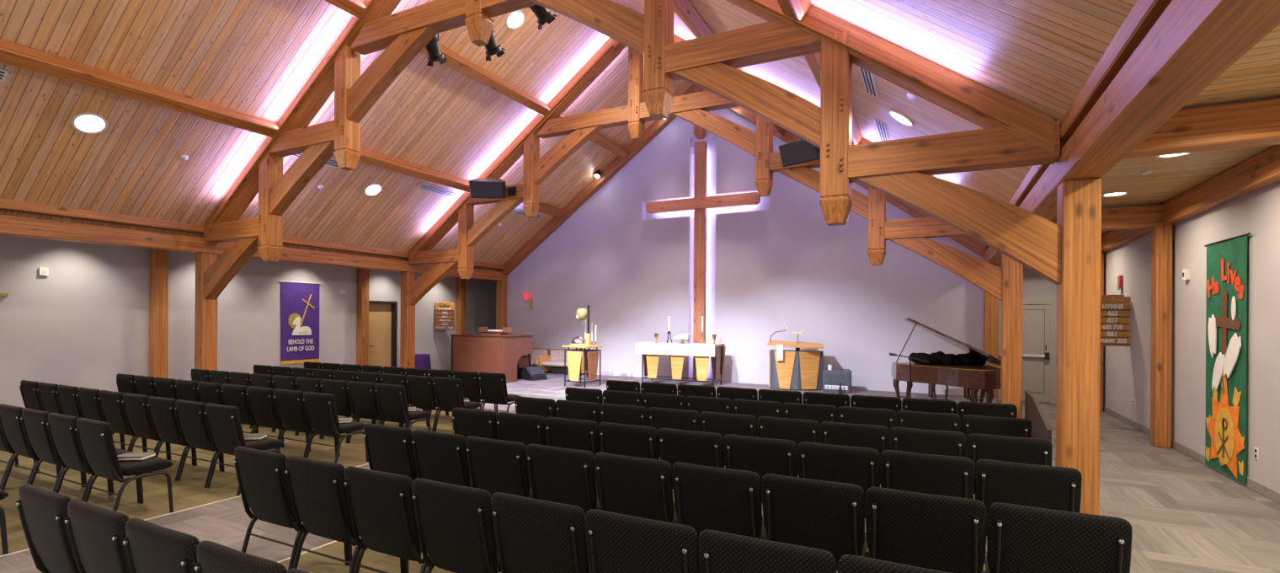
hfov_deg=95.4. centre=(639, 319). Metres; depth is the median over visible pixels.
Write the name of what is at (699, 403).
chair
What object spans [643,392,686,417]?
chair
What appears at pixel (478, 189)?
grille
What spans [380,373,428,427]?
chair
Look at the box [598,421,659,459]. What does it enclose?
chair
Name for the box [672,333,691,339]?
open book
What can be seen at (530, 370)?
grille
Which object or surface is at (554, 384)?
floor
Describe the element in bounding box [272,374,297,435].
chair
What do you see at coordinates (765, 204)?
cross backlight
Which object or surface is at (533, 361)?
seat cushion
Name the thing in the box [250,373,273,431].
chair
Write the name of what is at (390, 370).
chair
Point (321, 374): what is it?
chair
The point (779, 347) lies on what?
paper
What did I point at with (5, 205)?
eave purlin
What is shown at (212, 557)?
chair
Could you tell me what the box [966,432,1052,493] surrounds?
chair
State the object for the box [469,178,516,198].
loudspeaker
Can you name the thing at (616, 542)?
chair
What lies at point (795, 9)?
roof purlin
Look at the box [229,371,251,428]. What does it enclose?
chair
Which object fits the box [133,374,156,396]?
chair
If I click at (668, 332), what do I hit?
candlestick
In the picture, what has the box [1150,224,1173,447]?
timber post
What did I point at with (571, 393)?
chair
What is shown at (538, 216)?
ceiling vent
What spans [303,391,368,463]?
chair
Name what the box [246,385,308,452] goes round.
chair
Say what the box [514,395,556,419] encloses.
chair
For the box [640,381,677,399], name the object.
chair
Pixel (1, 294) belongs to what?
wall rail
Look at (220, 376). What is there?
chair
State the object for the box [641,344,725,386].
altar table
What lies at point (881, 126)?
ceiling vent
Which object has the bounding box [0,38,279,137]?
ceiling beam
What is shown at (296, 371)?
chair
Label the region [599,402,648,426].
chair
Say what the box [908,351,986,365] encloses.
cloth
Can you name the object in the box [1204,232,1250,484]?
banner
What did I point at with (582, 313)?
torch
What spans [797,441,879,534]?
chair
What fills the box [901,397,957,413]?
chair
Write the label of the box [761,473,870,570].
chair
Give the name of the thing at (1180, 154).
recessed light
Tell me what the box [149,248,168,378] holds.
timber post
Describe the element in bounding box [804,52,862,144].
roof purlin
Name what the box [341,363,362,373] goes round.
chair
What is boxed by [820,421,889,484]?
chair
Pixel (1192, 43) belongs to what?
beam
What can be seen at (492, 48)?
spotlight
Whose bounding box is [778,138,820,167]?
loudspeaker
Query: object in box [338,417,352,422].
hymnal
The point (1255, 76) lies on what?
ceiling
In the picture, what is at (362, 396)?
chair
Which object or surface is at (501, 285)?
timber post
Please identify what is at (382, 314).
door
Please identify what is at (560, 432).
chair
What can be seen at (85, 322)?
wall
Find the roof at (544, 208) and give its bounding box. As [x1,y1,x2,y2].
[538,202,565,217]
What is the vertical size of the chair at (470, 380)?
0.905 m
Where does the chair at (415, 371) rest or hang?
on the floor at (1184, 514)
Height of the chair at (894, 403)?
0.905 m
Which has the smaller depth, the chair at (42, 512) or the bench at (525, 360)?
the chair at (42, 512)
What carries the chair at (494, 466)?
on the floor at (1184, 514)
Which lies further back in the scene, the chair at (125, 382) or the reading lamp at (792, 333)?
the reading lamp at (792, 333)
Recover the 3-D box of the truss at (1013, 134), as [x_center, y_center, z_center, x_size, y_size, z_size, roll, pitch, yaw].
[-2.248,-3.429,8.145,13.360,6.166,0.380,0,0,27]
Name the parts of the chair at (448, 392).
leg, backrest, seat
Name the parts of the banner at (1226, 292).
cross arm, stem, hanging rod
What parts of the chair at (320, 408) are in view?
leg, backrest, leg, leg, seat, leg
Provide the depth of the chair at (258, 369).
11.00 m
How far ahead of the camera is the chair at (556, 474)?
4.11 m
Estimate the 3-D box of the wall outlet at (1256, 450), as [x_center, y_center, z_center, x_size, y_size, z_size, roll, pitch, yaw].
[6.627,1.439,6.262,0.011,0.125,0.080,0,0,27]
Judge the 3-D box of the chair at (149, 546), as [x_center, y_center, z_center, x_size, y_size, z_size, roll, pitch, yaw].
[-1.972,1.347,2.719,0.579,0.905,0.526,0,0,27]
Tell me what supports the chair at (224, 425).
on the floor at (1184, 514)
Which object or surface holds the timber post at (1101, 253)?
on the floor at (1184, 514)
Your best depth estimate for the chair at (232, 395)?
7.80 m
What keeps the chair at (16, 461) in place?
on the floor at (1184, 514)
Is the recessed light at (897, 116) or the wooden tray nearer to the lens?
the recessed light at (897, 116)
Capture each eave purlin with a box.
[0,198,503,269]
[983,0,1172,248]
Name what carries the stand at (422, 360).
on the floor at (1184, 514)
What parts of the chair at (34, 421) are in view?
leg, backrest, leg, leg, leg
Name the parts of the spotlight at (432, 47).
shutter blade, shutter blade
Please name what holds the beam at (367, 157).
attached to the ceiling at (253, 57)
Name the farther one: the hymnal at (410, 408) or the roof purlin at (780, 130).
the roof purlin at (780, 130)
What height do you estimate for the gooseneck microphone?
0.404 m
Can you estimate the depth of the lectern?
13.85 m
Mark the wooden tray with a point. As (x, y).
(576, 344)
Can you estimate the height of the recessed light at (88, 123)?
0.237 m
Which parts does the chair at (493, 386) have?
backrest, leg, seat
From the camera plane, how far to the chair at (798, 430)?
5.39 m
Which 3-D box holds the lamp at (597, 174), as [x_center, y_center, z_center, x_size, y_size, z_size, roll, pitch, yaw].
[-1.216,-4.264,16.965,0.160,0.320,0.268,0,0,27]
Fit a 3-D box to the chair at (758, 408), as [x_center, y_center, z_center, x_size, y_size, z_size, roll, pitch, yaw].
[1.430,1.368,6.816,0.579,0.905,0.526,0,0,27]
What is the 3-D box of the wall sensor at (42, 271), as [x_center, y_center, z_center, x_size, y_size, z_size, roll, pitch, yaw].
[-10.782,-0.869,10.526,0.056,0.140,0.120,0,0,27]
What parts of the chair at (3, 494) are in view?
seat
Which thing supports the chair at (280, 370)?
on the floor at (1184, 514)
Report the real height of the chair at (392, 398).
0.905 m
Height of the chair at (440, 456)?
0.905 m
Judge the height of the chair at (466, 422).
0.905 m
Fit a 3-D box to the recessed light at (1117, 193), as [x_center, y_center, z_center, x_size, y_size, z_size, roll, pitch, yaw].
[6.463,-1.716,7.923,0.300,0.032,0.300,0,0,27]
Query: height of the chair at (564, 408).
0.905 m
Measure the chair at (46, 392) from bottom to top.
0.905 m
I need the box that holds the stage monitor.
[517,366,547,380]
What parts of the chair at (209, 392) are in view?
backrest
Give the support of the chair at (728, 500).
on the floor at (1184, 514)
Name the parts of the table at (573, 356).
leg, panel, panel, leg, panel, panel, leg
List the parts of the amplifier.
control panel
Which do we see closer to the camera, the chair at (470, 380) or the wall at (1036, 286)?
the chair at (470, 380)
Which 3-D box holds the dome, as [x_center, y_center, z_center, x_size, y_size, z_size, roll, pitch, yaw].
[-1.512,0.494,14.459,0.380,0.210,0.380,0,0,27]
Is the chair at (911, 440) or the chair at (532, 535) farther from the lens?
the chair at (911, 440)
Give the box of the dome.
[571,335,586,343]
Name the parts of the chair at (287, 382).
backrest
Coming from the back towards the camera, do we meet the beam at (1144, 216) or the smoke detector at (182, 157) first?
the smoke detector at (182, 157)
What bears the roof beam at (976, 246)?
attached to the wall at (778, 268)
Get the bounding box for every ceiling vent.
[0,69,8,81]
[290,153,339,167]
[417,182,460,198]
[512,212,542,219]
[858,67,878,97]
[874,117,889,141]
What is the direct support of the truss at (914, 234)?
attached to the ceiling at (253, 57)
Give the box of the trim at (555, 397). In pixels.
[480,389,565,401]
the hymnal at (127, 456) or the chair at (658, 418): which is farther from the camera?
the chair at (658, 418)
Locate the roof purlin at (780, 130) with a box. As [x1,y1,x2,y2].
[773,122,786,136]
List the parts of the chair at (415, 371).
backrest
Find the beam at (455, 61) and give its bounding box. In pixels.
[421,43,550,116]
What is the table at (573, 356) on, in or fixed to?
on the floor at (554, 384)
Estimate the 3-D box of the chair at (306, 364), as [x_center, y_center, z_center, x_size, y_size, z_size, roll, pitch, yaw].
[-6.590,1.319,12.104,0.579,0.905,0.526,0,0,27]
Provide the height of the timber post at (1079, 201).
3.030 m
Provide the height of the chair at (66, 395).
0.905 m
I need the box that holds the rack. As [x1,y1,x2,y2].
[478,326,511,335]
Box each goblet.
[654,333,658,342]
[712,334,716,344]
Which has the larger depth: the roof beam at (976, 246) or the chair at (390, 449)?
the roof beam at (976, 246)
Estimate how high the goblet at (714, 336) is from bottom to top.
0.250 m
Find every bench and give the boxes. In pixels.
[517,341,533,369]
[527,347,549,366]
[539,348,586,375]
[928,383,970,399]
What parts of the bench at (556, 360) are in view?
panel, backrest, frame, panel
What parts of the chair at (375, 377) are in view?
backrest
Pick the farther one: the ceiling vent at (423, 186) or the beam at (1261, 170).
the ceiling vent at (423, 186)
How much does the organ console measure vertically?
1.225 m
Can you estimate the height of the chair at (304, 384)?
0.905 m
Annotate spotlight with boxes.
[424,33,447,66]
[484,21,506,60]
[528,4,557,29]
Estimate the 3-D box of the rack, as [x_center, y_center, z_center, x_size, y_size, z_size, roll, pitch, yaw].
[-3.904,0.309,15.689,0.900,0.200,0.320,0,0,30]
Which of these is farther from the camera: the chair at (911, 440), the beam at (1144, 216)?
the beam at (1144, 216)
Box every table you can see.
[562,345,602,387]
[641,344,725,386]
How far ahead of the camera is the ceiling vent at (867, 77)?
7.16 m
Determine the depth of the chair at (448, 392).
8.95 m
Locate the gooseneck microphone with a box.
[769,327,787,341]
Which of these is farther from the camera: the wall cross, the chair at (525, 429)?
the wall cross
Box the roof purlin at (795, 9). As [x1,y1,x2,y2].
[777,0,810,21]
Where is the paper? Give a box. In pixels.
[776,344,783,360]
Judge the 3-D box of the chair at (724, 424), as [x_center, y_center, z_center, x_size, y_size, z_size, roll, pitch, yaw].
[0.957,1.365,5.878,0.579,0.905,0.526,0,0,27]
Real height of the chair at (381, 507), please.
0.905 m
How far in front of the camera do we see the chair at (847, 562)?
2.20 m
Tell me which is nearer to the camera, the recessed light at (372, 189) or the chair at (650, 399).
the chair at (650, 399)
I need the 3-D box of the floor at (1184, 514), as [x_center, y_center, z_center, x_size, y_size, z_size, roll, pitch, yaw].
[-2.259,1.844,8.190,18.010,0.100,22.600,0,0,27]
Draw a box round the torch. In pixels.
[576,304,591,346]
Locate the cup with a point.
(829, 366)
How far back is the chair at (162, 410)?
6.55 m
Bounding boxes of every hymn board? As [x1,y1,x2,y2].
[434,301,454,330]
[1100,294,1130,346]
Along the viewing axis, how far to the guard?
8.22 m
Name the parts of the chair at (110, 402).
backrest, leg, leg, leg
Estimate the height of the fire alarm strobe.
0.270 m
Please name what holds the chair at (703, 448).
on the floor at (1184, 514)
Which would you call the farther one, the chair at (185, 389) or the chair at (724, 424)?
the chair at (185, 389)
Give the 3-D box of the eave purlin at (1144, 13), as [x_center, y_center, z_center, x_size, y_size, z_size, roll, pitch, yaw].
[3.587,-1.675,4.602,0.300,0.210,18.440,0,0,27]
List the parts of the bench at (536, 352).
backrest, panel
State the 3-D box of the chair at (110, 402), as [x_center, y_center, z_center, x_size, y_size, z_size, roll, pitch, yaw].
[-6.324,1.320,7.277,0.579,0.905,0.526,0,0,27]
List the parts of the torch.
globe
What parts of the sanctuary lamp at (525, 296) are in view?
red glass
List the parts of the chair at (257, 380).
backrest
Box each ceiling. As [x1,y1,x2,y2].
[0,0,1137,271]
[1100,24,1279,234]
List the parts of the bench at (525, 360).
post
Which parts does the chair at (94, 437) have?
leg, backrest, leg, leg, seat, leg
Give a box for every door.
[368,300,397,367]
[995,299,1055,403]
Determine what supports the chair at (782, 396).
on the floor at (1184, 514)
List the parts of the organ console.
raised panel, panel, panel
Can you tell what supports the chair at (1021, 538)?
on the floor at (1184, 514)
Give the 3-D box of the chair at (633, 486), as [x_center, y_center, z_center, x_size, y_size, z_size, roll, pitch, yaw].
[0.043,1.360,4.066,0.579,0.905,0.526,0,0,27]
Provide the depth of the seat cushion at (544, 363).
17.43 m
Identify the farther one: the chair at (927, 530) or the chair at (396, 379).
the chair at (396, 379)
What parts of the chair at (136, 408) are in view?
leg, backrest, leg, leg, leg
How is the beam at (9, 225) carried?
attached to the ceiling at (253, 57)
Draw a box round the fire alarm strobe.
[1116,275,1123,290]
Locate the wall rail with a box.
[0,293,7,296]
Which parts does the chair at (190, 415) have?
leg, backrest, leg, leg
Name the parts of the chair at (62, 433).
leg, backrest, leg, leg, seat, leg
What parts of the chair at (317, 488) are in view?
leg, backrest, leg, leg, leg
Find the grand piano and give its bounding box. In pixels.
[891,317,1001,402]
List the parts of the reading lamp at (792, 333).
lamp shade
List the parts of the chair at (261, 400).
leg, backrest, leg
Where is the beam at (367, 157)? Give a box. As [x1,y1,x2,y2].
[333,147,469,191]
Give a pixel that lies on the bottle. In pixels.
(840, 387)
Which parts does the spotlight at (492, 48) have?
shutter blade, shutter blade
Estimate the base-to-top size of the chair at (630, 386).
0.905 m
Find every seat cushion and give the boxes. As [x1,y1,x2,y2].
[531,359,537,364]
[541,360,567,366]
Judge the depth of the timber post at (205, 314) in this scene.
11.11 m
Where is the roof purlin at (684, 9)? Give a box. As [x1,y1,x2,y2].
[673,0,741,70]
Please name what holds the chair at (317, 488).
on the floor at (1184, 514)
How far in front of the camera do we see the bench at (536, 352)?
18.07 m
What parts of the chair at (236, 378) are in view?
backrest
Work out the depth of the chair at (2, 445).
6.10 m
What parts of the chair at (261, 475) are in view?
leg, backrest, leg, leg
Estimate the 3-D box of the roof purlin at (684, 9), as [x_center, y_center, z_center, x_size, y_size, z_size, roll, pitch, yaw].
[0.853,-4.759,9.281,0.271,0.273,4.554,0,0,27]
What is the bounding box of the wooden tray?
[570,343,586,346]
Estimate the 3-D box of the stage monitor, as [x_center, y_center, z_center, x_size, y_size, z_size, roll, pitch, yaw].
[-2.975,1.463,16.057,0.500,0.354,0.720,0,0,-43]
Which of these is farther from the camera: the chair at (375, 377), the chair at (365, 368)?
the chair at (365, 368)
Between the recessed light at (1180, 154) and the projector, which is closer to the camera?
the recessed light at (1180, 154)
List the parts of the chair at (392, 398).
backrest, leg, seat, leg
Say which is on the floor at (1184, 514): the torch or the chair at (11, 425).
the chair at (11, 425)
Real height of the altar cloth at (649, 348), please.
0.293 m
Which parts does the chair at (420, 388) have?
backrest, leg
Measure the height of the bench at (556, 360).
0.740 m
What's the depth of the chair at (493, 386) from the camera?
9.80 m
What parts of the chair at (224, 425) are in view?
leg, backrest, leg, seat, leg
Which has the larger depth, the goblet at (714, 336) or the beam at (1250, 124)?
the goblet at (714, 336)
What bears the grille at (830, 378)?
attached to the amplifier
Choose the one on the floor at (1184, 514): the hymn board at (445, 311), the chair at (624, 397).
the chair at (624, 397)
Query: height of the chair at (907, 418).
0.905 m
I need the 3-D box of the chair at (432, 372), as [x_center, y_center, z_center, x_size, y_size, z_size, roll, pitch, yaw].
[-3.440,1.338,10.515,0.579,0.905,0.526,0,0,27]
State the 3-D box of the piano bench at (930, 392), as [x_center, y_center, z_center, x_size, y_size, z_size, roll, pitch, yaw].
[6.722,1.460,12.677,0.800,0.480,0.340,0,0,18]
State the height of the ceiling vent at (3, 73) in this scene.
0.111 m
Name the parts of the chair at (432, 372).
backrest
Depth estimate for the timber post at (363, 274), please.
16.22 m
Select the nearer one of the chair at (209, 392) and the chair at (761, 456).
the chair at (761, 456)
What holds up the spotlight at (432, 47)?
hanging from the truss at (1013, 134)
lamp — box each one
[523,293,532,309]
[594,169,600,178]
[790,331,804,343]
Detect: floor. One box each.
[0,399,1279,572]
[506,372,993,414]
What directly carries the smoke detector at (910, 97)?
attached to the ceiling at (253, 57)
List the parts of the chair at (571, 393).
backrest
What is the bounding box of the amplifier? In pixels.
[822,368,851,393]
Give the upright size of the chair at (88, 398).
0.905 m
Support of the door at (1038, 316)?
in the wall at (1036, 286)
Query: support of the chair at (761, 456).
on the floor at (1184, 514)
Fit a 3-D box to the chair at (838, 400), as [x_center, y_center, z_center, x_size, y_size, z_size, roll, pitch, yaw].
[2.439,1.375,7.527,0.579,0.905,0.526,0,0,27]
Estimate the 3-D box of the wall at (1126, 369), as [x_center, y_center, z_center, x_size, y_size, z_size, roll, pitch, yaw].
[5.613,0.063,4.056,0.150,3.560,22.300,0,0,27]
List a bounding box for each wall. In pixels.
[0,234,496,408]
[506,108,983,395]
[997,263,1056,403]
[1103,181,1279,492]
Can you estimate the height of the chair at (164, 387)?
0.905 m
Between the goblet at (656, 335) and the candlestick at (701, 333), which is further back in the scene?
the goblet at (656, 335)
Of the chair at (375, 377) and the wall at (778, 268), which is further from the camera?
the wall at (778, 268)
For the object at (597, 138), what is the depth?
15.76 m
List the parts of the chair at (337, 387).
backrest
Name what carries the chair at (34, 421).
on the floor at (1184, 514)
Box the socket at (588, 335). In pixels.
[586,333,591,346]
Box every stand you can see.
[415,353,431,370]
[672,333,691,343]
[889,352,929,397]
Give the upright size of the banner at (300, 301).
2.072 m
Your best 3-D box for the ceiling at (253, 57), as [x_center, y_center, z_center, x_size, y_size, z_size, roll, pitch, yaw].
[-2.447,-4.046,7.743,14.240,5.138,18.800,0,0,27]
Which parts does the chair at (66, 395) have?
backrest, leg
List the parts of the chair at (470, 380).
backrest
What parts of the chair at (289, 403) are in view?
leg, backrest, leg, leg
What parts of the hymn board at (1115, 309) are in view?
slat rail, slat rail, slat rail, slat rail, slat rail, slat rail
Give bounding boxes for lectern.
[767,339,824,389]
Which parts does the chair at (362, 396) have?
leg, backrest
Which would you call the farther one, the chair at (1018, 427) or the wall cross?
the wall cross
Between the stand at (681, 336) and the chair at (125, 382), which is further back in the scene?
the stand at (681, 336)
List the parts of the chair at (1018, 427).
backrest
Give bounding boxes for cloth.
[635,341,725,356]
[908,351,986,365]
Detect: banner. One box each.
[278,280,321,364]
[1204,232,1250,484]
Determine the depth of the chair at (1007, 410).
6.52 m
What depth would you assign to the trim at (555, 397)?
12.81 m
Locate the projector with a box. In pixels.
[512,202,524,212]
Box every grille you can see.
[470,181,502,197]
[527,366,545,374]
[824,372,847,384]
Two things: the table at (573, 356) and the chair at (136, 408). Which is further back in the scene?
the table at (573, 356)
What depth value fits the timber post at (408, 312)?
15.41 m
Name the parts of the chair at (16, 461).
leg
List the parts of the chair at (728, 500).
leg, backrest, seat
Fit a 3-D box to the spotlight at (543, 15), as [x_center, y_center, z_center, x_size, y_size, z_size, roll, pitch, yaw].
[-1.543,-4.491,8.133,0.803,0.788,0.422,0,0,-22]
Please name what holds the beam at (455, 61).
attached to the ceiling at (253, 57)
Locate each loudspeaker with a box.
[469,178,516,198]
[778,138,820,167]
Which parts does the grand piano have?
key arm, iron plate, lid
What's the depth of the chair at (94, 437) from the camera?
5.13 m
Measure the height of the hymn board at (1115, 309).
0.915 m
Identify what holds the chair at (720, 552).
on the floor at (1184, 514)
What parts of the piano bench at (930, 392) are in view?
leg, leg, leg, leg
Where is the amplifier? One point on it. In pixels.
(831, 378)
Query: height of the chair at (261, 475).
0.905 m
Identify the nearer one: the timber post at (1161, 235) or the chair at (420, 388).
the timber post at (1161, 235)
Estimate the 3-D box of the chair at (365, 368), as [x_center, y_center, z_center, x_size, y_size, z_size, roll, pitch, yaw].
[-5.015,1.328,11.310,0.579,0.905,0.526,0,0,27]
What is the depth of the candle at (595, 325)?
14.44 m
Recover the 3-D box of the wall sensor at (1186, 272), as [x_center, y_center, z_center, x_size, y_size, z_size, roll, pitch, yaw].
[7.485,-0.616,7.987,0.056,0.150,0.110,0,0,27]
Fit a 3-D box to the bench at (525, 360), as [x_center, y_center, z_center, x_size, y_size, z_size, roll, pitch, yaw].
[-3.793,1.139,16.918,1.200,0.990,0.600,0,0,27]
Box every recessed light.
[71,112,107,133]
[363,183,382,196]
[506,10,525,29]
[887,110,913,127]
[1101,191,1129,197]
[1155,152,1192,158]
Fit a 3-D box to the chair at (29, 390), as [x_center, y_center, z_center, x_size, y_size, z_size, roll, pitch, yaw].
[-8.424,1.307,8.336,0.579,0.905,0.526,0,0,27]
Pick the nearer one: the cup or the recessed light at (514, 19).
the recessed light at (514, 19)
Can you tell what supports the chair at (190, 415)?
on the floor at (1184, 514)
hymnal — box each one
[117,452,156,460]
[243,432,267,439]
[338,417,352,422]
[408,406,415,410]
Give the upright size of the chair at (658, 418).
0.905 m
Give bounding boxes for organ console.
[449,333,533,383]
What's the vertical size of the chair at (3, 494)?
0.905 m
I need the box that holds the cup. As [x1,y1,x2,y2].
[827,364,831,369]
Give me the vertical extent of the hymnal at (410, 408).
0.035 m
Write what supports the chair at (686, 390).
on the floor at (1184, 514)
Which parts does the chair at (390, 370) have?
backrest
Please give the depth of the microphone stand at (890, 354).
10.15 m
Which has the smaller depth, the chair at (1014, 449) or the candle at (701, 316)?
the chair at (1014, 449)
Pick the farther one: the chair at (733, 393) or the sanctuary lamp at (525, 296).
the sanctuary lamp at (525, 296)
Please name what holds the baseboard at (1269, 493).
attached to the wall at (1126, 369)
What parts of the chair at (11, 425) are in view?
leg, backrest, leg, leg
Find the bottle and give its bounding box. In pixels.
[838,382,842,393]
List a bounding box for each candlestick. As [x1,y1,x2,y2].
[666,314,671,342]
[699,315,705,343]
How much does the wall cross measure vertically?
6.510 m
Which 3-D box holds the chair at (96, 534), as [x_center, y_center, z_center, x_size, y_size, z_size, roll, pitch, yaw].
[-2.491,1.344,2.980,0.579,0.905,0.526,0,0,27]
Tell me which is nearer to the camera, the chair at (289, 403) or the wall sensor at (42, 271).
the chair at (289, 403)
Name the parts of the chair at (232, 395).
backrest, leg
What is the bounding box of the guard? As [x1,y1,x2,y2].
[1024,390,1051,442]
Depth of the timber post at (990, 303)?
12.63 m
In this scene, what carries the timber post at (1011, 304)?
on the floor at (1184, 514)
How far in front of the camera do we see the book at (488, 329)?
15.65 m
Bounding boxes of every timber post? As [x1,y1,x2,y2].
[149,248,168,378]
[194,252,218,370]
[357,267,369,366]
[400,272,415,367]
[456,277,465,334]
[496,280,507,333]
[983,265,998,398]
[1000,253,1023,418]
[1055,177,1101,514]
[1099,252,1103,411]
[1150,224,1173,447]
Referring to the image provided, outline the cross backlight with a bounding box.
[645,137,770,380]
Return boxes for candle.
[590,322,593,345]
[593,325,597,345]
[701,315,703,330]
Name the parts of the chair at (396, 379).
backrest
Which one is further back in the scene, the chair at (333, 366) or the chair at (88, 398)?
the chair at (333, 366)
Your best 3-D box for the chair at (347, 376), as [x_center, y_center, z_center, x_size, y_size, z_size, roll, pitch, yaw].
[-4.958,1.329,10.184,0.579,0.905,0.526,0,0,27]
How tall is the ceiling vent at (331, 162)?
0.111 m
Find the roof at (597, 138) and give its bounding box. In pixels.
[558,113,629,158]
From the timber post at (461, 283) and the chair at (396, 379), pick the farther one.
the timber post at (461, 283)
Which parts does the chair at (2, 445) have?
backrest, leg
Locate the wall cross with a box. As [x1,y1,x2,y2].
[645,140,760,380]
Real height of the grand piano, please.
1.741 m
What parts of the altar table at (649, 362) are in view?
leg, panel, panel, panel, panel, panel, leg, panel, panel, leg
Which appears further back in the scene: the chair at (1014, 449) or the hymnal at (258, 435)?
the hymnal at (258, 435)
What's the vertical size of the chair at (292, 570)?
0.905 m
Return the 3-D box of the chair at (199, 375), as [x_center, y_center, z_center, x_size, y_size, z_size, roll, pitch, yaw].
[-7.531,1.313,10.306,0.579,0.905,0.526,0,0,27]
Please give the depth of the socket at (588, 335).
14.20 m
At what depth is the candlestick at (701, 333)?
14.70 m
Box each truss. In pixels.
[203,0,1061,299]
[408,34,1002,305]
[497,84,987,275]
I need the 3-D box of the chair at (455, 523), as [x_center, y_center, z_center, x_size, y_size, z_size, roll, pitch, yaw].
[-0.944,1.354,3.399,0.579,0.905,0.526,0,0,27]
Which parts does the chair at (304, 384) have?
backrest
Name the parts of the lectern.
panel, panel, panel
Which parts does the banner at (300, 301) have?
hanging rod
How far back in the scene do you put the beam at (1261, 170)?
6.87 m
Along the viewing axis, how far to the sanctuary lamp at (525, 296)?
18.45 m
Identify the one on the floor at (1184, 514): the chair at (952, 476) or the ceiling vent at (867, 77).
the chair at (952, 476)
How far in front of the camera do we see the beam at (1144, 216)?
8.60 m
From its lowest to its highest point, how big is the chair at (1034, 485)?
0.905 m
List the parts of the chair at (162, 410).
leg, backrest, leg, leg, leg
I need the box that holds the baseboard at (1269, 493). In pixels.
[1103,405,1279,503]
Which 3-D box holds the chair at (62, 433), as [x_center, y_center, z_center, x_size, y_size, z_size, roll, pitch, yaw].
[-5.213,1.327,5.563,0.579,0.905,0.526,0,0,27]
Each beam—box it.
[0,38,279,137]
[0,213,506,281]
[333,147,469,191]
[421,43,550,116]
[983,0,1279,265]
[1050,204,1176,230]
[1100,144,1279,251]
[1122,97,1279,159]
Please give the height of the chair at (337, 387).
0.905 m
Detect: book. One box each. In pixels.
[487,329,502,330]
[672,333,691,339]
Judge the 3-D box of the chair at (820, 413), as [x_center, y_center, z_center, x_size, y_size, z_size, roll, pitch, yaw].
[1.949,1.372,6.554,0.579,0.905,0.526,0,0,27]
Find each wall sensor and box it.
[38,266,48,275]
[1182,268,1189,280]
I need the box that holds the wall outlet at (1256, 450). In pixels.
[1253,447,1258,459]
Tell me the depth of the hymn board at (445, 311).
18.83 m
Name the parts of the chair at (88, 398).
backrest, leg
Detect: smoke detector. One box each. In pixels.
[180,154,188,159]
[906,93,915,100]
[1140,170,1152,175]
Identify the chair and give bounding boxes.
[0,403,58,488]
[0,403,83,490]
[0,488,8,554]
[14,456,35,467]
[16,483,79,572]
[19,379,42,410]
[20,407,110,494]
[37,382,62,414]
[46,412,139,502]
[56,384,122,448]
[64,498,130,572]
[74,417,173,511]
[76,386,143,452]
[98,389,168,459]
[115,373,137,394]
[122,392,193,472]
[122,517,199,572]
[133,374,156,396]
[147,395,221,479]
[154,377,177,399]
[175,378,200,401]
[175,399,224,487]
[190,368,210,382]
[194,539,287,572]
[197,381,254,425]
[204,403,283,495]
[208,369,229,383]
[220,383,281,447]
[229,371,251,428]
[233,446,347,571]
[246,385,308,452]
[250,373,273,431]
[252,364,272,375]
[272,365,292,376]
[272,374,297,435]
[273,388,336,457]
[285,455,404,572]
[287,568,310,572]
[291,367,312,378]
[295,376,347,438]
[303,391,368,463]
[304,361,322,368]
[311,368,334,379]
[320,378,373,442]
[321,362,341,371]
[333,369,357,421]
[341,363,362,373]
[344,465,431,572]
[346,380,401,442]
[356,371,381,421]
[361,364,383,373]
[363,422,418,480]
[375,383,431,431]
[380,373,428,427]
[382,366,424,410]
[405,367,447,415]
[405,374,453,431]
[411,429,472,486]
[411,478,501,572]
[428,368,453,421]
[432,376,481,431]
[452,407,498,439]
[453,370,495,412]
[465,436,533,498]
[478,372,519,414]
[490,491,591,572]
[496,411,547,446]
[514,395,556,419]
[526,443,601,515]
[544,416,600,458]
[555,399,600,446]
[565,387,602,421]
[585,508,699,572]
[594,452,678,523]
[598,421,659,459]
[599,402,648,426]
[602,389,643,405]
[606,379,640,392]
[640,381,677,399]
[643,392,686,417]
[648,406,700,455]
[657,427,725,502]
[672,462,767,572]
[677,384,716,400]
[686,395,732,431]
[698,529,836,572]
[700,410,757,464]
[716,386,757,413]
[724,433,797,502]
[732,398,783,431]
[757,389,802,410]
[757,416,820,474]
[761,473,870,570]
[783,402,837,442]
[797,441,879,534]
[802,391,850,421]
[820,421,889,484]
[837,405,896,449]
[837,554,950,572]
[850,394,901,417]
[865,486,986,572]
[880,449,974,498]
[890,426,966,457]
[896,410,960,431]
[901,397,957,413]
[957,400,1017,431]
[961,414,1032,457]
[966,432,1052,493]
[974,458,1082,554]
[983,501,1132,572]
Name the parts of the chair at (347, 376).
backrest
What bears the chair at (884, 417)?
on the floor at (1184, 514)
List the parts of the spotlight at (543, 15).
shutter blade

